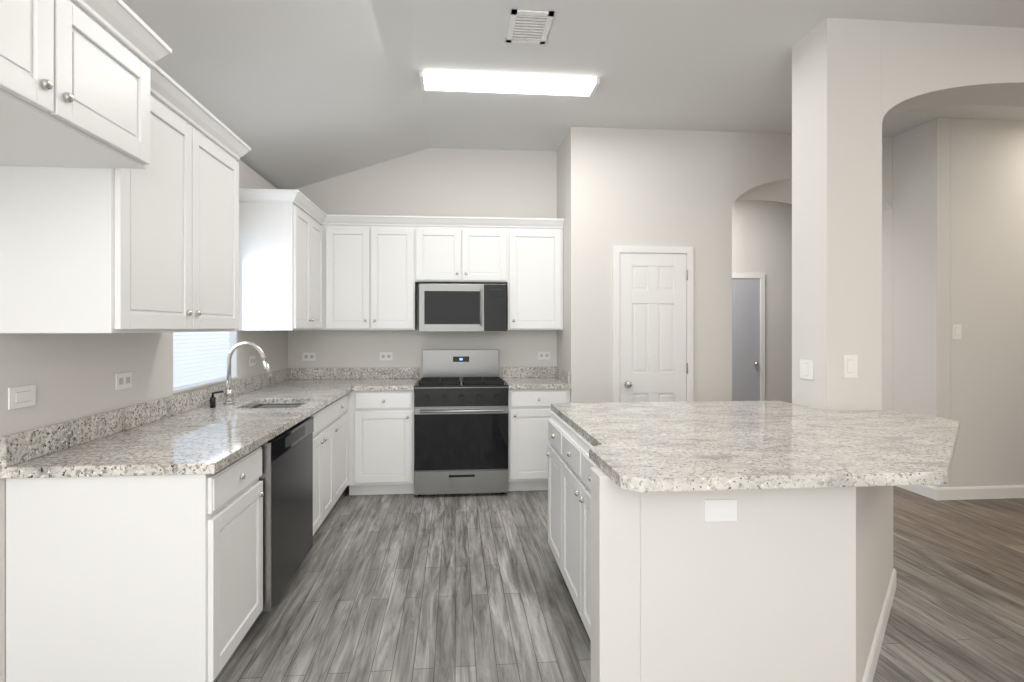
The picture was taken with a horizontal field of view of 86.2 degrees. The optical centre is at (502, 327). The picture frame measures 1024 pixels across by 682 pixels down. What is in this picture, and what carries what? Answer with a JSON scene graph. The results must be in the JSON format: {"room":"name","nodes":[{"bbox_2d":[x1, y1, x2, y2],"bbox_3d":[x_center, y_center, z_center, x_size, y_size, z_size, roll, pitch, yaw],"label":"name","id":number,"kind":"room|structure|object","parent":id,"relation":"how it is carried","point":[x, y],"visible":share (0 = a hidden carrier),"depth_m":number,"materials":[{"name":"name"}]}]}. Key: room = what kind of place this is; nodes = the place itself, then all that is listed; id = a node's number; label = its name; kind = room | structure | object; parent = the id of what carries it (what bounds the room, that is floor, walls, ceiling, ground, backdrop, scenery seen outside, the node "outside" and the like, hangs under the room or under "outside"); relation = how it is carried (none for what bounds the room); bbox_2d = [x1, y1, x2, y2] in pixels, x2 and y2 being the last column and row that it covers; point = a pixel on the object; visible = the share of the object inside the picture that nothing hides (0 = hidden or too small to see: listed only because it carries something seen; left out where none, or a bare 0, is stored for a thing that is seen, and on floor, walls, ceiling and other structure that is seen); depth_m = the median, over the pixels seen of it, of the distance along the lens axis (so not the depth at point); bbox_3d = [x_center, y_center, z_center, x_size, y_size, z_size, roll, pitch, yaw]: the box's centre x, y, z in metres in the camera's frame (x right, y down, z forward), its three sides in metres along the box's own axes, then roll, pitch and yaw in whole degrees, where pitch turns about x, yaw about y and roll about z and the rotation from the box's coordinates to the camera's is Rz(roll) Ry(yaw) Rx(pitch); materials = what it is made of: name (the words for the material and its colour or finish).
{"room":"kitchen","nodes":[
{"label":"kitchen","id":0,"kind":"room"},
{"bbox_2d":[0,160,287,681],"bbox_3d":[-1.730,0.090,1.415,0.120,2.600,7.520,0,0,-5],"label":"wall","id":1,"kind":"structure","parent":0,"point":[70,376],"depth_m":2.29,"materials":[{"name":"white paint"}]},
{"bbox_2d":[8,385,35,409],"bbox_3d":[-1.711,0.245,1.948,0.008,0.075,0.118,0,0,-5],"label":"light switch","id":2,"kind":"object","parent":1,"relation":"attached to","point":[21,396],"visible":1,"depth_m":1.94,"materials":[{"name":"white plastic"}]},
{"bbox_2d":[0,0,83,135],"bbox_3d":[-1.391,-0.759,1.192,0.514,0.438,0.517,0,0,-5],"label":"upper cabinet","id":3,"kind":"object","parent":1,"relation":"attached to","point":[42,41],"depth_m":1.38,"materials":[{"name":"white wood"}]},
{"bbox_2d":[0,0,159,175],"bbox_3d":[-1.425,-0.759,1.581,0.514,0.438,0.517,0,0,-5],"label":"upper cabinet","id":4,"kind":"object","parent":1,"relation":"attached to","point":[122,76],"depth_m":1.70,"materials":[{"name":"white wood"}]},
{"bbox_2d":[0,72,203,332],"bbox_3d":[-1.531,-0.480,2.133,0.399,0.996,0.596,0,0,-5],"label":"upper cabinet","id":5,"kind":"object","parent":1,"relation":"attached to","point":[128,204],"depth_m":1.86,"materials":[{"name":"white wood"}]},
{"bbox_2d":[115,372,131,389],"bbox_3d":[-1.764,0.245,2.546,0.007,0.075,0.118,0,0,-5],"label":"electrical outlet","id":6,"kind":"object","parent":1,"relation":"attached to","point":[123,380],"visible":1,"depth_m":2.54,"materials":[{"name":"white plastic"}]},
{"bbox_2d":[173,329,238,392],"bbox_3d":[-1.898,-0.177,3.433,0.128,1.065,0.890,0,0,-5],"label":"window","id":7,"kind":"structure","parent":1,"relation":"in","point":[199,359],"depth_m":3.43,"materials":[{"name":"white"}]},
{"bbox_2d":[204,108,243,331],"bbox_3d":[-1.572,-0.480,2.600,0.399,0.996,0.595,0,0,-5],"label":"upper cabinet","id":8,"kind":"object","parent":1,"relation":"attached to","point":[223,197],"depth_m":2.70,"materials":[{"name":"white wood"}]},
{"bbox_2d":[249,356,255,365],"bbox_3d":[-1.905,0.250,4.160,0.007,0.075,0.118,0,0,-5],"label":"electrical outlet","id":9,"kind":"object","parent":1,"relation":"attached to","point":[252,360],"visible":1,"depth_m":4.15,"materials":[{"name":"white plastic"}]},
{"bbox_2d":[244,188,315,330],"bbox_3d":[-1.706,-0.480,4.139,0.399,0.996,0.483,0,0,-5],"label":"upper cabinet","id":10,"kind":"object","parent":1,"relation":"attached to","point":[280,224],"depth_m":3.90,"materials":[{"name":"white wood"}]},
{"bbox_2d":[316,208,323,329],"bbox_3d":[-1.738,-0.480,4.497,0.399,0.996,0.488,0,0,-5],"label":"upper cabinet","id":11,"kind":"object","parent":1,"relation":"attached to","point":[319,215],"depth_m":4.64,"materials":[{"name":"white wood"}]},
{"bbox_2d":[288,148,556,378],"bbox_3d":[-0.680,-0.155,5.221,2.635,3.090,0.120,0,0,-5],"label":"wall","id":12,"kind":"structure","parent":0,"point":[451,182],"depth_m":5.16,"materials":[{"name":"white paint"}]},
{"bbox_2d":[302,353,315,360],"bbox_3d":[-1.794,0.265,5.058,0.118,0.075,0.007,0,0,-5],"label":"electrical outlet","id":13,"kind":"object","parent":12,"relation":"attached to","point":[308,356],"visible":1,"depth_m":5.06,"materials":[{"name":"white plastic"}]},
{"bbox_2d":[336,215,379,329],"bbox_3d":[-1.331,-0.480,4.929,0.440,0.996,0.343,0,0,-5],"label":"upper cabinet","id":14,"kind":"object","parent":12,"relation":"attached to","point":[357,236],"depth_m":4.77,"materials":[{"name":"white wood"}]},
{"bbox_2d":[380,352,392,359],"bbox_3d":[-1.094,0.265,5.119,0.118,0.075,0.007,0,0,-5],"label":"electrical outlet","id":15,"kind":"object","parent":12,"relation":"attached to","point":[386,355],"visible":1,"depth_m":5.12,"materials":[{"name":"white plastic"}]},
{"bbox_2d":[380,216,416,329],"bbox_3d":[-1.014,-0.480,4.957,0.449,0.996,0.343,0,0,-5],"label":"upper cabinet","id":16,"kind":"object","parent":12,"relation":"attached to","point":[398,286],"depth_m":4.80,"materials":[{"name":"white wood"}]},
{"bbox_2d":[416,216,471,283],"bbox_3d":[-0.555,-0.694,4.997,0.473,0.568,0.343,0,0,-5],"label":"upper cabinet","id":17,"kind":"object","parent":12,"relation":"attached to","point":[443,243],"depth_m":4.83,"materials":[{"name":"white wood"}]},
{"bbox_2d":[419,284,506,331],"bbox_3d":[-0.364,-0.178,4.966,0.764,0.420,0.436,0,0,-5],"label":"microwave","id":18,"kind":"object","parent":17,"relation":"attached to","point":[462,307],"visible":1,"depth_m":4.79,"materials":[{"name":"silver metal"}]},
{"bbox_2d":[472,217,507,283],"bbox_3d":[-0.207,-0.694,5.028,0.476,0.568,0.343,0,0,-5],"label":"upper cabinet","id":19,"kind":"object","parent":12,"relation":"attached to","point":[489,234],"depth_m":4.87,"materials":[{"name":"white wood"}]},
{"bbox_2d":[507,218,563,329],"bbox_3d":[0.281,-0.480,5.070,0.504,0.996,0.343,0,0,-5],"label":"upper cabinet","id":20,"kind":"object","parent":12,"relation":"attached to","point":[535,245],"depth_m":4.90,"materials":[{"name":"white wood"}]},
{"bbox_2d":[538,352,549,359],"bbox_3d":[0.395,0.265,5.249,0.118,0.075,0.007,0,0,-5],"label":"electrical outlet","id":21,"kind":"object","parent":12,"relation":"attached to","point":[543,355],"visible":1,"depth_m":5.25,"materials":[{"name":"white plastic"}]},
{"bbox_2d":[557,127,584,402],"bbox_3d":[0.606,-0.155,4.947,0.120,3.090,0.650,0,0,-5],"label":"wall","id":22,"kind":"structure","parent":0,"point":[571,213],"depth_m":4.63,"materials":[{"name":"white paint"}]},
{"bbox_2d":[122,0,1023,188],"bbox_3d":[2.236,-1.553,2.555,8.340,0.713,9.100,0,0,-5],"label":"ceiling","id":23,"kind":"structure","parent":0,"point":[294,94],"depth_m":3.38,"materials":[{"name":"white paint"}]},
{"bbox_2d":[419,71,599,97],"bbox_3d":[0.043,-1.679,3.778,1.215,0.038,0.220,0,0,-5],"label":"recessed light","id":24,"kind":"object","parent":23,"relation":"in","point":[505,84],"visible":1,"depth_m":3.74,"materials":[{"name":"white plastic"}]},
{"bbox_2d":[506,9,553,43],"bbox_3d":[0.147,-1.693,3.084,0.230,0.010,0.320,0,0,-5],"label":"ceiling vent","id":25,"kind":"object","parent":23,"relation":"in","point":[530,26],"visible":1,"depth_m":3.07,"materials":[{"name":"white metal"}]},
{"bbox_2d":[214,486,1023,681],"bbox_3d":[2.236,1.420,2.555,8.340,0.060,9.100,0,0,-5],"label":"floor","id":26,"kind":"structure","parent":0,"point":[470,587],"depth_m":2.79,"materials":[{"name":"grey wood"}]},
{"bbox_2d":[6,447,263,681],"bbox_3d":[-1.394,0.952,2.175,0.678,0.876,0.536,0,0,-5],"label":"base cabinet","id":27,"kind":"object","parent":26,"relation":"on","point":[155,578],"depth_m":1.91,"materials":[{"name":"white wood"}]},
{"bbox_2d":[0,342,363,478],"bbox_3d":[-1.487,0.299,3.480,0.720,0.426,3.203,0,0,-5],"label":"countertop","id":28,"kind":"structure","parent":27,"relation":"on","point":[212,429],"depth_m":2.41,"materials":[{"name":"stone"}]},
{"bbox_2d":[209,342,273,407],"bbox_3d":[-1.598,0.280,3.362,0.315,0.387,0.208,0,0,-5],"label":"faucet","id":29,"kind":"object","parent":28,"relation":"on","point":[229,403],"depth_m":3.41,"materials":[{"name":"silver metal"}]},
{"bbox_2d":[259,417,313,611],"bbox_3d":[-1.410,0.954,2.823,0.662,0.872,0.750,0,0,-5],"label":"dishwasher","id":30,"kind":"object","parent":26,"relation":"on","point":[286,477],"visible":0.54,"depth_m":2.71,"materials":[{"name":"black metal"}]},
{"bbox_2d":[252,394,347,498],"bbox_3d":[-1.562,0.952,4.098,0.678,0.876,0.603,0,0,-5],"label":"base cabinet","id":31,"kind":"object","parent":26,"relation":"on","point":[331,421],"depth_m":4.05,"materials":[{"name":"white wood"}]},
{"bbox_2d":[313,438,337,534],"bbox_3d":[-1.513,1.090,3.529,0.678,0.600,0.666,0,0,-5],"label":"door","id":32,"kind":"structure","parent":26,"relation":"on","point":[325,450],"depth_m":3.60,"materials":[{"name":"white wood"}]},
{"bbox_2d":[347,390,413,494],"bbox_3d":[-1.030,0.952,4.800,0.542,0.876,0.653,0,0,-5],"label":"base cabinet","id":33,"kind":"object","parent":26,"relation":"on","point":[380,442],"depth_m":4.48,"materials":[{"name":"white wood"}]},
{"bbox_2d":[356,367,418,390],"bbox_3d":[-0.999,0.441,4.788,0.481,0.142,0.683,0,0,-5],"label":"countertop","id":34,"kind":"structure","parent":33,"relation":"on","point":[394,378],"depth_m":5.08,"materials":[{"name":"stone"}]},
{"bbox_2d":[414,350,507,495],"bbox_3d":[-0.367,0.797,4.804,0.773,1.185,0.740,0,0,-5],"label":"range","id":35,"kind":"object","parent":26,"relation":"on","point":[460,421],"visible":1,"depth_m":4.50,"materials":[{"name":"silver metal"}]},
{"bbox_2d":[508,389,569,490],"bbox_3d":[0.281,0.952,4.915,0.530,0.876,0.653,0,0,-5],"label":"base cabinet","id":36,"kind":"object","parent":26,"relation":"on","point":[529,410],"depth_m":4.59,"materials":[{"name":"white wood"}]},
{"bbox_2d":[502,366,570,388],"bbox_3d":[0.282,0.441,4.910,0.529,0.142,0.663,0,0,-5],"label":"countertop","id":37,"kind":"structure","parent":36,"relation":"on","point":[554,377],"depth_m":5.03,"materials":[{"name":"stone"}]},
{"bbox_2d":[546,418,902,681],"bbox_3d":[1.196,0.944,2.602,1.876,0.894,1.424,0,0,-5],"label":"kitchen island","id":38,"kind":"object","parent":26,"relation":"on","point":[726,541],"depth_m":1.87,"materials":[{"name":"white paint"}]},
{"bbox_2d":[550,401,959,492],"bbox_3d":[1.266,0.474,2.555,1.952,0.040,1.670,0,0,-5],"label":"island countertop","id":39,"kind":"structure","parent":38,"relation":"on","point":[702,446],"depth_m":2.14,"materials":[{"name":"grey stone"}]},
{"bbox_2d":[792,18,881,410],"bbox_3d":[1.921,-0.155,3.167,0.320,3.090,0.315,0,0,-5],"label":"column","id":40,"kind":"structure","parent":26,"relation":"on","point":[836,189],"depth_m":3.02,"materials":[{"name":"white paint"}]},
{"bbox_2d":[800,359,813,379],"bbox_3d":[1.755,0.240,3.165,0.008,0.110,0.115,0,0,-5],"label":"light switch","id":41,"kind":"object","parent":40,"relation":"attached to","point":[806,369],"visible":1,"depth_m":3.15,"materials":[{"name":"white plastic"}]},
{"bbox_2d":[843,355,857,377],"bbox_3d":[1.908,0.210,3.002,0.080,0.125,0.008,0,0,-5],"label":"light switch","id":42,"kind":"object","parent":40,"relation":"attached to","point":[850,366],"visible":1,"depth_m":3.00,"materials":[{"name":"white plastic"}]},
{"bbox_2d":[585,127,892,409],"bbox_3d":[2.104,-0.155,5.178,2.905,3.090,0.850,0,0,-5],"label":"wall","id":43,"kind":"structure","parent":0,"point":[658,187],"depth_m":4.71,"materials":[{"name":"white paint"}]},
{"bbox_2d":[613,246,693,402],"bbox_3d":[1.286,0.346,4.634,0.704,2.087,0.087,0,0,-5],"label":"pantry door","id":44,"kind":"structure","parent":43,"relation":"in","point":[653,323],"depth_m":4.67,"materials":[{"name":"white wood"}]},
{"bbox_2d":[732,200,791,402],"bbox_3d":[3.092,-0.155,7.107,5.600,3.090,0.120,0,0,-5],"label":"wall","id":45,"kind":"structure","parent":0,"point":[761,236],"depth_m":7.08,"materials":[{"name":"white paint"}]},
{"bbox_2d":[732,273,764,400],"bbox_3d":[2.931,0.345,6.997,0.900,2.090,0.067,0,0,-5],"label":"hall door","id":46,"kind":"structure","parent":45,"relation":"in","point":[748,337],"depth_m":7.04,"materials":[{"name":"white wood"}]},
{"bbox_2d":[893,118,950,487],"bbox_3d":[3.548,-0.155,4.651,0.120,3.090,0.448,0,0,-5],"label":"wall","id":47,"kind":"structure","parent":0,"point":[921,268],"depth_m":4.56,"materials":[{"name":"white paint"}]},
{"bbox_2d":[898,485,932,498],"bbox_3d":[3.481,1.340,4.652,0.014,0.100,0.431,0,0,-5],"label":"baseboard","id":48,"kind":"structure","parent":47,"relation":"attached to","point":[925,490],"depth_m":4.55,"materials":[{"name":"white wood"}]},
{"bbox_2d":[882,21,1023,120],"bbox_3d":[4.148,-0.155,3.362,4.149,3.090,0.315,0,0,-5],"label":"wall","id":49,"kind":"structure","parent":0,"point":[924,65],"depth_m":3.07,"materials":[{"name":"white paint"}]},
{"bbox_2d":[951,118,1023,486],"bbox_3d":[4.869,-0.155,4.602,2.498,3.090,0.120,0,0,-5],"label":"wall","id":50,"kind":"structure","parent":0,"point":[987,277],"depth_m":4.46,"materials":[{"name":"white paint"}]},
{"bbox_2d":[952,324,960,338],"bbox_3d":[3.678,0.030,4.432,0.075,0.118,0.008,0,0,-5],"label":"light switch","id":51,"kind":"object","parent":50,"relation":"attached to","point":[956,331],"visible":1,"depth_m":4.43,"materials":[{"name":"white plastic"}]},
{"bbox_2d":[933,485,1023,500],"bbox_3d":[4.797,1.340,4.528,2.615,0.100,0.014,0,0,-5],"label":"baseboard","id":52,"kind":"structure","parent":50,"relation":"attached to","point":[970,493],"depth_m":4.44,"materials":[{"name":"white wood"}]}
]}

